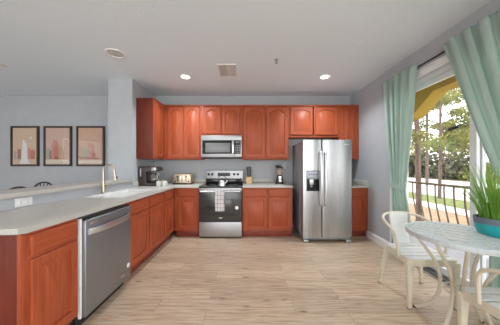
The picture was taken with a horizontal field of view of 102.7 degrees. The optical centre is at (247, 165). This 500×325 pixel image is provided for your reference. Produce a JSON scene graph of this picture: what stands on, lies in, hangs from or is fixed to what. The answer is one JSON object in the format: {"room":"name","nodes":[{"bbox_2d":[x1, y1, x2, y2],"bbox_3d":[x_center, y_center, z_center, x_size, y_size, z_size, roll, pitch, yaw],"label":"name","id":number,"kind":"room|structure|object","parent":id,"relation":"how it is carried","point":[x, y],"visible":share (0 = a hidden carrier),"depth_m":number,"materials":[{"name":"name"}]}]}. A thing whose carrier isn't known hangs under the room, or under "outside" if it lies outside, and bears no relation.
{"room":"kitchen","nodes":[
{"label":"kitchen","id":0,"kind":"room"},
{"bbox_2d":[0,182,131,211],"bbox_3d":[-2.022,0.777,2.240,0.155,1.025,2.240,0,0,0],"label":"wall","id":1,"kind":"structure","parent":0,"point":[5,204],"depth_m":2.07,"materials":[{"name":"paint"}]},
{"bbox_2d":[15,197,31,207],"bbox_3d":[-1.939,0.314,1.732,0.009,0.072,0.135,0,0,0],"label":"wall outlet","id":2,"kind":"object","parent":1,"relation":"attached to","point":[20,202],"visible":1,"depth_m":1.73,"materials":[{"name":"white paint"}]},
{"bbox_2d":[0,179,133,199],"bbox_3d":[-2.076,0.243,2.228,0.328,0.043,2.255,0,0,0],"label":"bar","id":3,"kind":"object","parent":1,"relation":"on","point":[21,192],"visible":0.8,"depth_m":2.04,"materials":[{"name":"stone"}]},
{"bbox_2d":[108,79,154,186],"bbox_3d":[-2.147,-0.085,3.780,0.405,2.750,0.840,0,0,0],"label":"wall pier","id":4,"kind":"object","parent":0,"point":[122,93],"visible":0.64,"depth_m":3.36,"materials":[{"name":"paint"}]},
{"bbox_2d":[136,98,163,158],"bbox_3d":[-1.777,-0.650,3.672,0.330,1.060,0.392,0,0,0],"label":"upper cabinet","id":5,"kind":"object","parent":4,"relation":"attached to","point":[149,111],"visible":1,"depth_m":3.48,"materials":[{"name":"brown wood"}]},
{"bbox_2d":[0,96,349,226],"bbox_3d":[-2.150,-0.085,4.275,8.900,2.750,0.150,0,0,0],"label":"wall","id":6,"kind":"structure","parent":0,"point":[41,111],"depth_m":4.20,"materials":[{"name":"paint"}]},
{"bbox_2d":[10,126,39,165],"bbox_3d":[-4.664,-0.408,4.183,0.584,0.838,0.033,0,0,0],"label":"framed picture","id":7,"kind":"object","parent":6,"relation":"attached to","point":[24,140],"visible":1,"depth_m":4.18,"materials":[{"name":"beige"}]},
{"bbox_2d":[13,128,35,163],"bbox_3d":[-4.664,-0.408,4.185,0.508,0.762,0.013,0,0,0],"label":"print","id":8,"kind":"object","parent":7,"relation":"attached to","point":[24,139],"depth_m":4.18,"materials":[{"name":"beige paper"}]},
{"bbox_2d":[43,126,71,165],"bbox_3d":[-3.975,-0.408,4.183,0.584,0.838,0.033,0,0,0],"label":"framed picture","id":9,"kind":"object","parent":6,"relation":"attached to","point":[57,140],"visible":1,"depth_m":4.18,"materials":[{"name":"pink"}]},
{"bbox_2d":[76,126,104,165],"bbox_3d":[-3.290,-0.408,4.183,0.586,0.838,0.033,0,0,0],"label":"framed picture","id":10,"kind":"object","parent":6,"relation":"attached to","point":[90,140],"visible":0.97,"depth_m":4.18,"materials":[{"name":"beige"}]},
{"bbox_2d":[133,179,205,186],"bbox_3d":[-1.410,0.318,3.784,1.068,0.085,0.828,0,0,0],"label":"backsplash","id":11,"kind":"structure","parent":6,"relation":"attached to","point":[135,184],"depth_m":4.18,"materials":[{"name":"stone"}]},
{"bbox_2d":[164,105,204,159],"bbox_3d":[-1.264,-0.650,4.024,0.732,1.060,0.348,0,0,0],"label":"upper cabinet","id":12,"kind":"object","parent":6,"relation":"attached to","point":[182,123],"visible":0.97,"depth_m":3.85,"materials":[{"name":"brown wood"}]},
{"bbox_2d":[202,105,241,134],"bbox_3d":[-0.507,-0.881,4.024,0.778,0.598,0.348,0,0,0],"label":"upper cabinet","id":13,"kind":"object","parent":6,"relation":"attached to","point":[216,119],"visible":0.78,"depth_m":3.85,"materials":[{"name":"brown wood"}]},
{"bbox_2d":[201,135,241,158],"bbox_3d":[-0.506,-0.361,3.978,0.773,0.433,0.437,0,0,0],"label":"microwave","id":14,"kind":"object","parent":13,"relation":"attached to","point":[212,146],"visible":0.99,"depth_m":3.79,"materials":[{"name":"grey metal"}]},
{"bbox_2d":[243,179,286,182],"bbox_3d":[0.353,0.318,4.188,0.903,0.085,0.020,0,0,0],"label":"backsplash","id":15,"kind":"structure","parent":6,"relation":"attached to","point":[244,180],"depth_m":4.18,"materials":[{"name":"stone"}]},
{"bbox_2d":[242,105,288,159],"bbox_3d":[0.334,-0.650,4.024,0.900,1.060,0.348,0,0,0],"label":"upper cabinet","id":16,"kind":"object","parent":6,"relation":"attached to","point":[265,128],"visible":1,"depth_m":3.85,"materials":[{"name":"brown wood"}]},
{"bbox_2d":[289,105,338,138],"bbox_3d":[1.276,-0.866,4.024,0.980,0.628,0.348,0,0,0],"label":"upper cabinet","id":17,"kind":"object","parent":6,"relation":"attached to","point":[305,121],"visible":0.88,"depth_m":3.85,"materials":[{"name":"brown wood"}]},
{"bbox_2d":[332,105,358,159],"bbox_3d":[1.954,-0.650,4.024,0.372,1.060,0.348,0,0,0],"label":"upper cabinet","id":18,"kind":"object","parent":6,"relation":"attached to","point":[348,114],"visible":0.6,"depth_m":3.86,"materials":[{"name":"brown wood"}]},
{"bbox_2d":[0,0,490,95],"bbox_3d":[-2.150,-1.520,-1.425,8.900,0.120,11.550,0,0,0],"label":"ceiling","id":19,"kind":"structure","parent":0,"point":[48,47],"depth_m":2.33,"materials":[{"name":"paint"}]},
{"bbox_2d":[105,48,125,58],"bbox_3d":[-1.720,-1.455,2.600,0.230,0.010,0.230,0,0,0],"label":"recessed light","id":20,"kind":"object","parent":19,"relation":"in","point":[115,53],"visible":1,"depth_m":2.59,"materials":[{"name":"white paint"}]},
{"bbox_2d":[180,74,190,78],"bbox_3d":[-1.025,-1.455,3.280,0.170,0.010,0.170,0,0,0],"label":"recessed light","id":21,"kind":"object","parent":19,"relation":"in","point":[184,76],"visible":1,"depth_m":3.27,"materials":[{"name":"white paint"}]},
{"bbox_2d":[216,64,237,76],"bbox_3d":[-0.310,-1.454,3.070,0.290,0.011,0.400,0,0,0],"label":"ceiling vent","id":22,"kind":"object","parent":19,"relation":"in","point":[226,70],"visible":1,"depth_m":3.05,"materials":[{"name":"white metal"}]},
{"bbox_2d":[319,74,329,78],"bbox_3d":[1.260,-1.455,3.280,0.170,0.010,0.170,0,0,0],"label":"recessed light","id":23,"kind":"object","parent":19,"relation":"in","point":[326,76],"visible":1,"depth_m":3.27,"materials":[{"name":"white paint"}]},
{"bbox_2d":[68,227,499,324],"bbox_3d":[-2.150,1.350,-1.425,8.900,0.120,11.550,0,0,0],"label":"floor","id":24,"kind":"structure","parent":0,"point":[188,280],"depth_m":2.12,"materials":[{"name":"brown wood"}]},
{"bbox_2d":[0,218,77,324],"bbox_3d":[-1.623,0.843,1.353,0.641,0.895,0.385,0,0,0],"label":"base cabinet","id":25,"kind":"object","parent":24,"relation":"on","point":[39,268],"visible":0.82,"depth_m":1.25,"materials":[{"name":"brown wood"}]},
{"bbox_2d":[34,181,51,186],"bbox_3d":[-3.550,0.784,3.268,0.442,1.017,0.465,0,0,0],"label":"chair","id":26,"kind":"object","parent":24,"relation":"on","point":[44,182],"visible":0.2,"depth_m":3.47,"materials":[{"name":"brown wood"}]},
{"bbox_2d":[73,204,130,324],"bbox_3d":[-1.575,0.853,1.861,0.719,0.874,0.623,0,0,0],"label":"dishwasher","id":27,"kind":"object","parent":24,"relation":"on","point":[103,236],"visible":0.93,"depth_m":1.74,"materials":[{"name":"grey metal"}]},
{"bbox_2d":[124,192,163,273],"bbox_3d":[-1.623,0.843,2.655,0.641,0.895,0.930,0,0,0],"label":"base cabinet","id":28,"kind":"object","parent":24,"relation":"on","point":[147,213],"visible":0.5,"depth_m":2.58,"materials":[{"name":"brown wood"}]},
{"bbox_2d":[0,179,205,234],"bbox_3d":[-1.410,0.335,2.667,1.068,0.120,3.063,0,0,0],"label":"countertop","id":29,"kind":"structure","parent":28,"relation":"on","point":[24,220],"depth_m":1.64,"materials":[{"name":"stone"}]},
{"bbox_2d":[101,164,117,193],"bbox_3d":[-1.798,0.168,2.599,0.217,0.382,0.059,0,0,0],"label":"faucet","id":30,"kind":"object","parent":29,"relation":"on","point":[103,190],"visible":0.93,"depth_m":2.59,"materials":[{"name":"beige metal"}]},
{"bbox_2d":[84,189,153,197],"bbox_3d":[-1.633,0.456,2.640,0.429,0.209,0.784,0,0,0],"label":"sink","id":31,"kind":"object","parent":29,"relation":"in","point":[125,192],"visible":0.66,"depth_m":2.65,"materials":[{"name":"white ceramic"}]},
{"bbox_2d":[139,166,162,185],"bbox_3d":[-1.742,0.183,3.600,0.345,0.352,0.199,0,0,0],"label":"coffee maker","id":32,"kind":"object","parent":29,"relation":"on","point":[145,173],"visible":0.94,"depth_m":3.50,"materials":[{"name":"grey plastic"}]},
{"bbox_2d":[161,181,167,186],"bbox_3d":[-1.449,0.312,3.467,0.110,0.095,0.086,0,0,42],"label":"mug","id":33,"kind":"object","parent":29,"relation":"on","point":[164,183],"visible":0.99,"depth_m":3.44,"materials":[{"name":"white ceramic"}]},
{"bbox_2d":[173,173,194,183],"bbox_3d":[-1.270,0.259,3.962,0.350,0.202,0.289,0,0,0],"label":"toaster","id":34,"kind":"object","parent":29,"relation":"on","point":[181,178],"visible":0.99,"depth_m":3.84,"materials":[{"name":"beige metal"}]},
{"bbox_2d":[159,188,173,247],"bbox_3d":[-1.623,0.843,3.352,0.641,0.895,0.460,0,0,0],"label":"base cabinet","id":35,"kind":"object","parent":24,"relation":"on","point":[168,196],"visible":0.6,"depth_m":3.28,"materials":[{"name":"brown wood"}]},
{"bbox_2d":[174,188,198,235],"bbox_3d":[-1.099,0.843,3.881,0.438,0.895,0.633,0,0,0],"label":"base cabinet","id":36,"kind":"object","parent":24,"relation":"on","point":[186,200],"visible":0.69,"depth_m":3.57,"materials":[{"name":"brown wood"}]},
{"bbox_2d":[199,170,242,237],"bbox_3d":[-0.489,0.690,3.827,0.766,1.200,0.690,0,0,0],"label":"range","id":37,"kind":"object","parent":24,"relation":"on","point":[228,223],"visible":0.99,"depth_m":3.54,"materials":[{"name":"grey metal"}]},
{"bbox_2d":[215,190,224,210],"bbox_3d":[-0.492,0.611,3.491,0.164,0.364,0.046,0,0,0],"label":"dish towel","id":38,"kind":"object","parent":37,"relation":"hanging from","point":[219,194],"visible":1,"depth_m":3.48,"materials":[{"name":"fabric"}]},
{"bbox_2d":[199,184,242,187],"bbox_3d":[-0.489,0.384,3.836,0.762,0.021,0.579,0,0,0],"label":"cooktop","id":39,"kind":"object","parent":37,"relation":"in","point":[206,185],"depth_m":3.60,"materials":[{"name":"black glass"}]},
{"bbox_2d":[218,175,227,185],"bbox_3d":[-0.461,0.268,3.655,0.167,0.211,0.132,0,0,36],"label":"kettle","id":40,"kind":"object","parent":37,"relation":"on","point":[222,182],"visible":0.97,"depth_m":3.63,"materials":[{"name":"silver metal"}]},
{"bbox_2d":[243,188,291,235],"bbox_3d":[0.347,0.843,3.881,0.890,0.895,0.633,0,0,0],"label":"base cabinet","id":41,"kind":"object","parent":24,"relation":"on","point":[266,211],"visible":0.81,"depth_m":3.57,"materials":[{"name":"brown wood"}]},
{"bbox_2d":[242,179,292,187],"bbox_3d":[0.353,0.335,3.875,0.903,0.120,0.646,0,0,0],"label":"countertop","id":42,"kind":"structure","parent":41,"relation":"on","point":[256,183],"depth_m":3.83,"materials":[{"name":"stone"}]},
{"bbox_2d":[246,176,251,183],"bbox_3d":[0.020,0.280,4.035,0.104,0.159,0.139,0,0,0],"label":"knife block","id":43,"kind":"object","parent":42,"relation":"on","point":[248,179],"visible":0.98,"depth_m":3.97,"materials":[{"name":"brown wood"}]},
{"bbox_2d":[275,165,283,183],"bbox_3d":[0.625,0.174,3.960,0.168,0.370,0.168,0,0,-44],"label":"blender","id":44,"kind":"object","parent":42,"relation":"on","point":[279,179],"visible":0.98,"depth_m":3.91,"materials":[{"name":"grey plastic"}]},
{"bbox_2d":[293,140,351,241],"bbox_3d":[1.331,0.425,3.683,0.832,1.730,0.834,0,0,0],"label":"refrigerator","id":45,"kind":"object","parent":24,"relation":"on","point":[322,169],"visible":1,"depth_m":3.34,"materials":[{"name":"grey metal"}]},
{"bbox_2d":[352,188,367,235],"bbox_3d":[1.957,0.843,3.881,0.378,0.895,0.633,0,0,0],"label":"base cabinet","id":46,"kind":"object","parent":24,"relation":"on","point":[359,195],"visible":0.51,"depth_m":3.57,"materials":[{"name":"brown wood"}]},
{"bbox_2d":[352,179,368,187],"bbox_3d":[1.950,0.335,3.875,0.391,0.120,0.646,0,0,0],"label":"countertop","id":47,"kind":"structure","parent":46,"relation":"on","point":[355,183],"depth_m":3.65,"materials":[{"name":"stone"}]},
{"bbox_2d":[377,211,460,310],"bbox_3d":[1.666,0.900,2.021,0.504,0.780,0.486,0,0,2],"label":"armchair","id":48,"kind":"object","parent":24,"relation":"on","point":[401,248],"visible":0.87,"depth_m":1.93,"materials":[{"name":"metal"}]},
{"bbox_2d":[405,221,499,324],"bbox_3d":[1.700,0.914,1.595,0.702,0.752,0.702,0,0,0],"label":"bistro table","id":49,"kind":"object","parent":24,"relation":"on","point":[482,248],"visible":0.88,"depth_m":1.54,"materials":[{"name":"paint"}]},
{"bbox_2d":[441,159,499,237],"bbox_3d":[1.787,0.239,1.563,0.507,0.600,0.699,0,0,0],"label":"potted grass","id":50,"kind":"object","parent":49,"relation":"on","point":[487,223],"depth_m":1.56,"materials":[{"name":"green plant"}]},
{"bbox_2d":[456,268,499,324],"bbox_3d":[1.671,0.900,1.144,0.504,0.780,0.486,0,0,2],"label":"armchair","id":51,"kind":"object","parent":24,"relation":"on","point":[477,295],"visible":1,"depth_m":1.29,"materials":[{"name":"metal"}]},
{"bbox_2d":[350,0,499,241],"bbox_3d":[2.225,-0.085,-1.500,0.150,2.750,11.400,0,0,0],"label":"wall","id":52,"kind":"structure","parent":0,"point":[372,166],"depth_m":3.29,"materials":[{"name":"paint"}]},
{"bbox_2d":[367,231,389,247],"bbox_3d":[2.142,1.225,3.303,0.017,0.130,0.565,0,0,0],"label":"baseboard","id":53,"kind":"structure","parent":52,"relation":"attached to","point":[380,241],"depth_m":3.30,"materials":[{"name":"white paint"}]},
{"bbox_2d":[390,55,449,242],"bbox_3d":[2.135,0.048,1.955,0.030,2.485,2.110,0,0,0],"label":"trim","id":54,"kind":"structure","parent":52,"relation":"attached to","point":[443,60],"depth_m":2.34,"materials":[{"name":"white paint"}]},
{"bbox_2d":[417,50,444,67],"bbox_3d":[2.118,-1.212,1.860,0.062,0.065,2.560,0,0,0],"label":"curtain rod","id":55,"kind":"object","parent":52,"relation":"attached to","point":[444,50],"visible":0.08,"depth_m":2.29,"materials":[{"name":"black metal"}]},
{"bbox_2d":[382,63,417,258],"bbox_3d":[2.061,0.002,2.778,0.072,2.535,0.624,0,0,0],"label":"curtain","id":56,"kind":"object","parent":55,"relation":"hanging from","point":[399,92],"visible":0.76,"depth_m":2.72,"materials":[{"name":"green fabric"}]},
{"bbox_2d":[442,7,499,319],"bbox_3d":[2.061,-0.013,1.580,0.072,2.566,1.100,0,0,0],"label":"curtain","id":57,"kind":"object","parent":55,"relation":"hanging from","point":[473,55],"visible":0.88,"depth_m":1.75,"materials":[{"name":"green fabric"}]},
{"bbox_2d":[406,63,486,301],"bbox_3d":[2.220,0.090,1.955,0.160,2.400,1.990,0,0,0],"label":"door","id":58,"kind":"structure","parent":52,"relation":"in","point":[477,152],"depth_m":1.97,"materials":[{"name":"white plastic"}]},
{"bbox_2d":[448,125,458,130],"bbox_3d":[2.248,-0.410,2.190,0.018,0.051,0.112,0,0,0],"label":"sensor","id":59,"kind":"object","parent":58,"relation":"attached to","point":[456,126],"visible":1,"depth_m":2.18,"materials":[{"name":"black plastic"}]},
{"bbox_2d":[413,75,458,120],"bbox_3d":[3.390,0.005,2.025,0.260,3.170,5.650,0,0,0],"label":"awning","id":60,"kind":"object","parent":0,"point":[427,98],"visible":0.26,"depth_m":3.67,"materials":[{"name":"yellow fabric"}]},
{"bbox_2d":[410,227,488,279],"bbox_3d":[2.910,1.367,2.090,1.220,0.125,5.780,0,0,0],"label":"floor","id":61,"kind":"structure","parent":0,"point":[458,255],"depth_m":2.97,"materials":[{"name":"concrete"}]},
{"bbox_2d":[408,181,490,242],"bbox_3d":[3.396,0.810,2.245,0.121,0.990,4.090,0,0,0],"label":"balcony railing","id":62,"kind":"object","parent":61,"relation":"on","point":[412,182],"visible":0.4,"depth_m":3.50,"materials":[{"name":"brown metal"}]},
{"bbox_2d":[473,221,499,237],"bbox_3d":[1.925,0.494,1.560,0.224,0.090,0.224,0,0,0],"label":"bowl","id":63,"kind":"object","parent":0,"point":[485,228],"depth_m":1.52,"materials":[{"name":"teal ceramic"}]},
{"label":"outside","id":64,"kind":"structure","parent":0,"visible":0},
{"bbox_2d":[408,173,496,246],"bbox_3d":[46.150,1.650,40.000,87.700,0.120,160.000,0,0,0],"label":"ground","id":65,"kind":"structure","parent":64,"point":[462,219],"depth_m":6.38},
{"bbox_2d":[410,87,460,220],"bbox_3d":[4.566,-1.155,5.094,2.836,5.512,1.854,0,0,0],"label":"pine tree","id":66,"kind":"object","parent":65,"relation":"on","point":[417,139],"visible":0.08,"depth_m":5.16,"materials":[{"name":"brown plant"}]},
{"bbox_2d":[408,148,494,179],"bbox_3d":[24.768,0.026,25.522,8.016,5.847,42.317,0,0,0],"label":"hedgerow","id":67,"kind":"object","parent":65,"relation":"on","point":[455,165],"visible":0.23,"depth_m":23.83,"materials":[{"name":"green plant"}]},
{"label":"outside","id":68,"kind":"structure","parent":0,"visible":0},
{"bbox_2d":[408,192,469,209],"bbox_3d":[8.750,1.575,35.000,1.900,0.030,130.000,0,0,0],"label":"lawn","id":69,"kind":"structure","parent":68,"point":[449,201],"depth_m":8.71,"materials":[{"name":"green plant"}]},
{"bbox_2d":[413,88,469,198],"bbox_3d":[9.351,-1.805,9.659,3.421,6.812,2.927,0,0,-24],"label":"pine tree","id":70,"kind":"object","parent":69,"relation":"on","point":[433,143],"visible":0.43,"depth_m":9.49,"materials":[{"name":"green plant"}]},
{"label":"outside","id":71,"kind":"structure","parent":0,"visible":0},
{"bbox_2d":[408,198,469,216],"bbox_3d":[7.350,1.582,35.000,0.900,0.015,130.000,0,0,0],"label":"path","id":72,"kind":"structure","parent":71,"point":[432,205],"depth_m":7.47,"materials":[{"name":"white concrete"}]},
{"bbox_2d":[439,105,496,180],"bbox_3d":[7.598,-0.505,6.516,1.883,4.211,1.594,0,0,0],"label":"pine tree","id":73,"kind":"object","parent":72,"relation":"on","point":[466,137],"visible":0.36,"depth_m":6.71,"materials":[{"name":"green plant"}]},
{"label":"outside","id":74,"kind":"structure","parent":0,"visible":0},
{"bbox_2d":[408,178,496,201],"bbox_3d":[15.350,1.580,40.000,11.300,0.020,140.000,0,0,0],"label":"road","id":75,"kind":"structure","parent":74,"point":[448,190],"depth_m":13.19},
{"bbox_2d":[410,104,466,182],"bbox_3d":[14.518,-3.305,16.594,5.402,9.812,4.735,0,0,0],"label":"pine tree","id":76,"kind":"object","parent":75,"relation":"on","point":[434,108],"visible":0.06,"depth_m":16.11,"materials":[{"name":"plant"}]},
{"bbox_2d":[422,89,469,153],"bbox_3d":[13.355,-2.805,11.711,5.339,8.813,4.470,0,0,25],"label":"pine tree","id":77,"kind":"object","parent":75,"relation":"on","point":[457,103],"visible":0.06,"depth_m":12.51,"materials":[{"name":"green plant"}]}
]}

